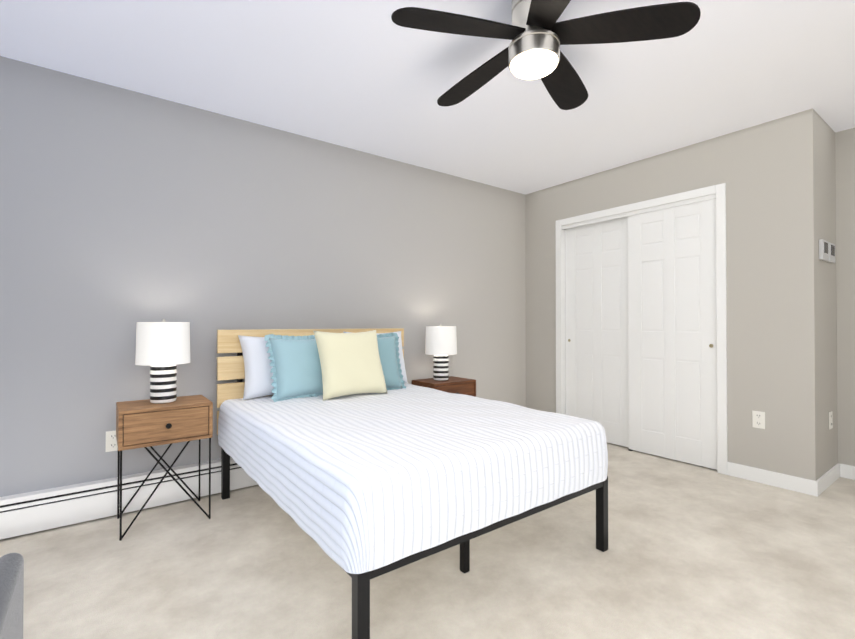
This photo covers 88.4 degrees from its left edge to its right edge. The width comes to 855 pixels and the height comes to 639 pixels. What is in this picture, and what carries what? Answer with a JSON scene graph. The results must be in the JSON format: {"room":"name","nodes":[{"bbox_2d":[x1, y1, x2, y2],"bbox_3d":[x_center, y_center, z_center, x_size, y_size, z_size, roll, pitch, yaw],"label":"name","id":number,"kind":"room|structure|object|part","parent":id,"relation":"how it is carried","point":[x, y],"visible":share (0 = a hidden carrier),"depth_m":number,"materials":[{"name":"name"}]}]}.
{"room":"bedroom","nodes":[
{"label":"bedroom","id":0,"kind":"room"},
{"bbox_2d":[0,56,525,496],"bbox_3d":[-0.988,-0.111,3.182,5.200,2.450,0.108,0,-1,-37],"label":"wall","id":1,"kind":"structure","parent":0,"point":[123,211],"depth_m":2.75,"materials":[{"name":"grey paint"}]},
{"bbox_2d":[0,457,257,539],"bbox_3d":[-0.685,1.011,3.298,3.889,0.208,0.071,0,-1,-37],"label":"baseboard heater","id":2,"kind":"object","parent":1,"relation":"attached to","point":[34,511],"depth_m":2.43,"materials":[{"name":"white metal"}]},
{"bbox_2d":[0,443,854,638],"bbox_3d":[1.042,1.126,1.137,6.000,0.060,5.800,0,-1,-37],"label":"floor","id":3,"kind":"structure","parent":0,"point":[693,551],"depth_m":1.91,"materials":[{"name":"carpet"}]},
{"bbox_2d":[0,553,23,638],"bbox_3d":[-1.206,0.851,0.564,0.915,0.480,1.080,0,-1,-37],"label":"chair","id":4,"kind":"object","parent":3,"relation":"on","point":[11,591],"visible":1,"depth_m":1.13,"materials":[{"name":"grey fabric"}]},
{"bbox_2d":[116,395,212,540],"bbox_3d":[-1.458,0.784,2.436,0.430,0.647,0.354,0,-1,-37],"label":"nightstand","id":5,"kind":"object","parent":3,"relation":"on","point":[146,423],"visible":1,"depth_m":2.34,"materials":[{"name":"brown wood"}]},
{"bbox_2d":[135,319,189,403],"bbox_3d":[-1.472,0.228,2.451,0.264,0.464,0.264,0,-1,-37],"label":"lamp","id":6,"kind":"object","parent":5,"relation":"on","point":[162,349],"visible":1,"depth_m":2.38,"materials":[{"name":"white fabric"}]},
{"bbox_3d":[-1.472,0.130,2.452,0.264,0.230,0.264,0,-1,-37],"label":"lamp shade","id":7,"kind":"part","parent":6,"relation":"part of","materials":[{"name":"white fabric"}]},
{"bbox_2d":[217,328,607,638],"bbox_3d":[-0.221,0.585,2.434,1.399,1.046,1.858,0,-1,-37],"label":"bed","id":8,"kind":"object","parent":3,"relation":"on","point":[357,458],"visible":1,"depth_m":1.86,"materials":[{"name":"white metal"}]},
{"bbox_2d":[237,333,327,400],"bbox_3d":[-0.946,0.299,2.906,0.560,0.410,0.160,0,-16,-39],"label":"pillow","id":9,"kind":"object","parent":8,"relation":"on","point":[253,363],"depth_m":2.75,"materials":[{"name":"white"}]},
{"bbox_2d":[264,333,342,405],"bbox_3d":[-0.795,0.305,2.847,0.472,0.455,0.152,0,-20,-40],"label":"pillow","id":10,"kind":"object","parent":8,"relation":"on","point":[292,366],"depth_m":2.75,"materials":[{"name":"teal fabric"}]},
{"bbox_3d":[-0.753,0.395,3.150,1.390,0.654,0.024,0,-1,-37],"label":"headboard","id":11,"kind":"part","parent":8,"relation":"part of","materials":[{"name":"brown wood"}]},
{"bbox_2d":[313,329,387,400],"bbox_3d":[-0.495,0.282,2.856,0.460,0.450,0.160,0,-21,-37],"label":"pillow","id":12,"kind":"object","parent":8,"relation":"on","point":[350,365],"depth_m":2.78,"materials":[{"name":"beige fabric"}]},
{"bbox_2d":[336,332,406,397],"bbox_3d":[-0.395,0.308,3.123,0.470,0.455,0.154,0,-20,-28],"label":"pillow","id":13,"kind":"object","parent":8,"relation":"on","point":[388,348],"depth_m":3.13,"materials":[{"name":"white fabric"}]},
{"bbox_2d":[412,376,475,396],"bbox_3d":[0.144,0.810,3.649,0.440,0.615,0.339,0,-1,-37],"label":"nightstand","id":14,"kind":"object","parent":3,"relation":"on","point":[458,385],"visible":0.31,"depth_m":3.57,"materials":[{"name":"brown wood"}]},
{"bbox_2d":[425,324,456,380],"bbox_3d":[0.113,0.270,3.654,0.264,0.464,0.264,0,-1,-37],"label":"lamp","id":15,"kind":"object","parent":14,"relation":"on","point":[440,343],"visible":1,"depth_m":3.56,"materials":[{"name":"white fabric"}]},
{"bbox_3d":[0.113,0.172,3.655,0.264,0.230,0.264,0,-1,-37],"label":"lamp shade","id":16,"kind":"part","parent":15,"relation":"part of","materials":[{"name":"white fabric"}]},
{"bbox_2d":[0,0,854,194],"bbox_3d":[1.042,-1.394,1.158,6.000,0.080,5.800,0,-1,-37],"label":"ceiling","id":17,"kind":"structure","parent":0,"point":[370,76],"depth_m":2.39,"materials":[{"name":"paint"}]},
{"bbox_2d":[391,0,700,109],"bbox_3d":[0.417,-1.191,1.889,1.174,0.311,1.125,0,-1,-37],"label":"ceiling fan","id":18,"kind":"object","parent":17,"relation":"hanging from","point":[536,33],"visible":1,"depth_m":1.77,"materials":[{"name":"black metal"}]},
{"bbox_3d":[0.127,-1.164,1.743,0.535,0.072,0.269,0,-1,-37],"label":"blade","id":19,"kind":"part","parent":18,"relation":"part of","materials":[{"name":"brown wood"}]},
{"bbox_3d":[0.245,-1.161,2.117,0.154,0.072,0.554,0,-1,-37],"label":"blade","id":20,"kind":"part","parent":18,"relation":"part of","materials":[{"name":"brown wood"}]},
{"bbox_3d":[0.637,-1.161,2.125,0.537,0.072,0.266,0,-1,-37],"label":"blade","id":21,"kind":"part","parent":18,"relation":"part of","materials":[{"name":"brown wood"}]},
{"bbox_3d":[0.451,-1.166,1.515,0.392,0.072,0.482,0,-1,-37],"label":"blade","id":22,"kind":"part","parent":18,"relation":"part of","materials":[{"name":"brown wood"}]},
{"bbox_3d":[0.765,-1.164,1.750,0.389,0.072,0.484,0,-1,-37],"label":"blade","id":23,"kind":"part","parent":18,"relation":"part of","materials":[{"name":"brown wood"}]},
{"bbox_2d":[525,108,819,480],"bbox_3d":[1.781,-0.106,3.742,0.100,2.450,2.340,0,-1,-37],"label":"wall","id":24,"kind":"structure","parent":0,"point":[768,173],"depth_m":3.03,"materials":[{"name":"grey paint"}]},
{"bbox_2d":[565,216,628,446],"bbox_3d":[1.576,0.103,4.048,0.038,2.013,0.694,0,-1,-37],"label":"closet door","id":25,"kind":"structure","parent":24,"relation":"in","point":[596,287],"depth_m":4.03,"materials":[{"name":"white paint"}]},
{"bbox_2d":[556,183,727,474],"bbox_3d":[1.748,0.070,3.772,0.116,2.098,1.466,0,-1,-37],"label":"door frame","id":26,"kind":"structure","parent":24,"relation":"attached to","point":[717,192],"depth_m":3.35,"materials":[{"name":"white paint"}]},
{"bbox_2d":[628,199,716,469],"bbox_3d":[1.936,0.098,3.500,0.038,2.013,0.684,0,-1,-37],"label":"closet door","id":27,"kind":"structure","parent":24,"relation":"in","point":[672,365],"depth_m":3.46,"materials":[{"name":"white paint"}]},
{"bbox_2d":[752,410,764,428],"bbox_3d":[2.264,0.685,3.003,0.008,0.116,0.072,0,-1,-37],"label":"outlet","id":28,"kind":"object","parent":24,"relation":"attached to","point":[758,419],"visible":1,"depth_m":3.00,"materials":[{"name":"white plastic"}]},
{"bbox_2d":[727,462,814,495],"bbox_3d":[2.293,1.065,2.960,0.016,0.095,0.472,0,-1,-37],"label":"baseboard","id":29,"kind":"structure","parent":24,"relation":"attached to","point":[802,485],"depth_m":2.93,"materials":[{"name":"white paint"}]},
{"bbox_2d":[817,113,837,476],"bbox_3d":[2.690,-0.113,3.024,0.490,2.450,0.100,0,-1,-37],"label":"wall","id":30,"kind":"structure","parent":0,"point":[827,289],"depth_m":2.97,"materials":[{"name":"grey paint"}]},
{"bbox_2d":[819,239,831,262],"bbox_3d":[2.604,-0.454,2.884,0.150,0.130,0.023,0,-1,-37],"label":"switch","id":31,"kind":"object","parent":30,"relation":"attached to","point":[826,251],"depth_m":2.86,"materials":[{"name":"grey plastic"}]},
{"bbox_2d":[815,463,841,496],"bbox_3d":[2.664,1.064,2.922,0.563,0.095,0.016,0,-1,-37],"label":"baseboard","id":32,"kind":"structure","parent":30,"relation":"attached to","point":[822,483],"depth_m":2.91,"materials":[{"name":"white paint"}]},
{"bbox_2d":[829,411,832,429],"bbox_3d":[2.751,0.687,2.995,0.072,0.116,0.008,0,-1,-37],"label":"outlet","id":33,"kind":"object","parent":30,"relation":"attached to","point":[831,420],"visible":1,"depth_m":2.98,"materials":[{"name":"white plastic"}]},
{"bbox_2d":[832,243,834,262],"bbox_3d":[2.747,-0.453,2.992,0.150,0.130,0.023,0,-1,-37],"label":"switch","id":34,"kind":"object","parent":30,"relation":"attached to","point":[833,245],"depth_m":2.99,"materials":[{"name":"grey plastic"}]},
{"bbox_2d":[835,128,854,465],"bbox_3d":[3.935,-0.122,1.858,0.100,2.450,3.260,0,-1,-37],"label":"wall","id":35,"kind":"structure","parent":0,"point":[845,205],"depth_m":3.09,"materials":[{"name":"grey paint"}]},
{"bbox_2d":[842,464,854,479],"bbox_3d":[3.880,1.055,1.825,0.016,0.095,3.230,0,-1,-37],"label":"baseboard","id":36,"kind":"structure","parent":35,"relation":"attached to","point":[848,471],"depth_m":3.07,"materials":[{"name":"white paint"}]}
]}

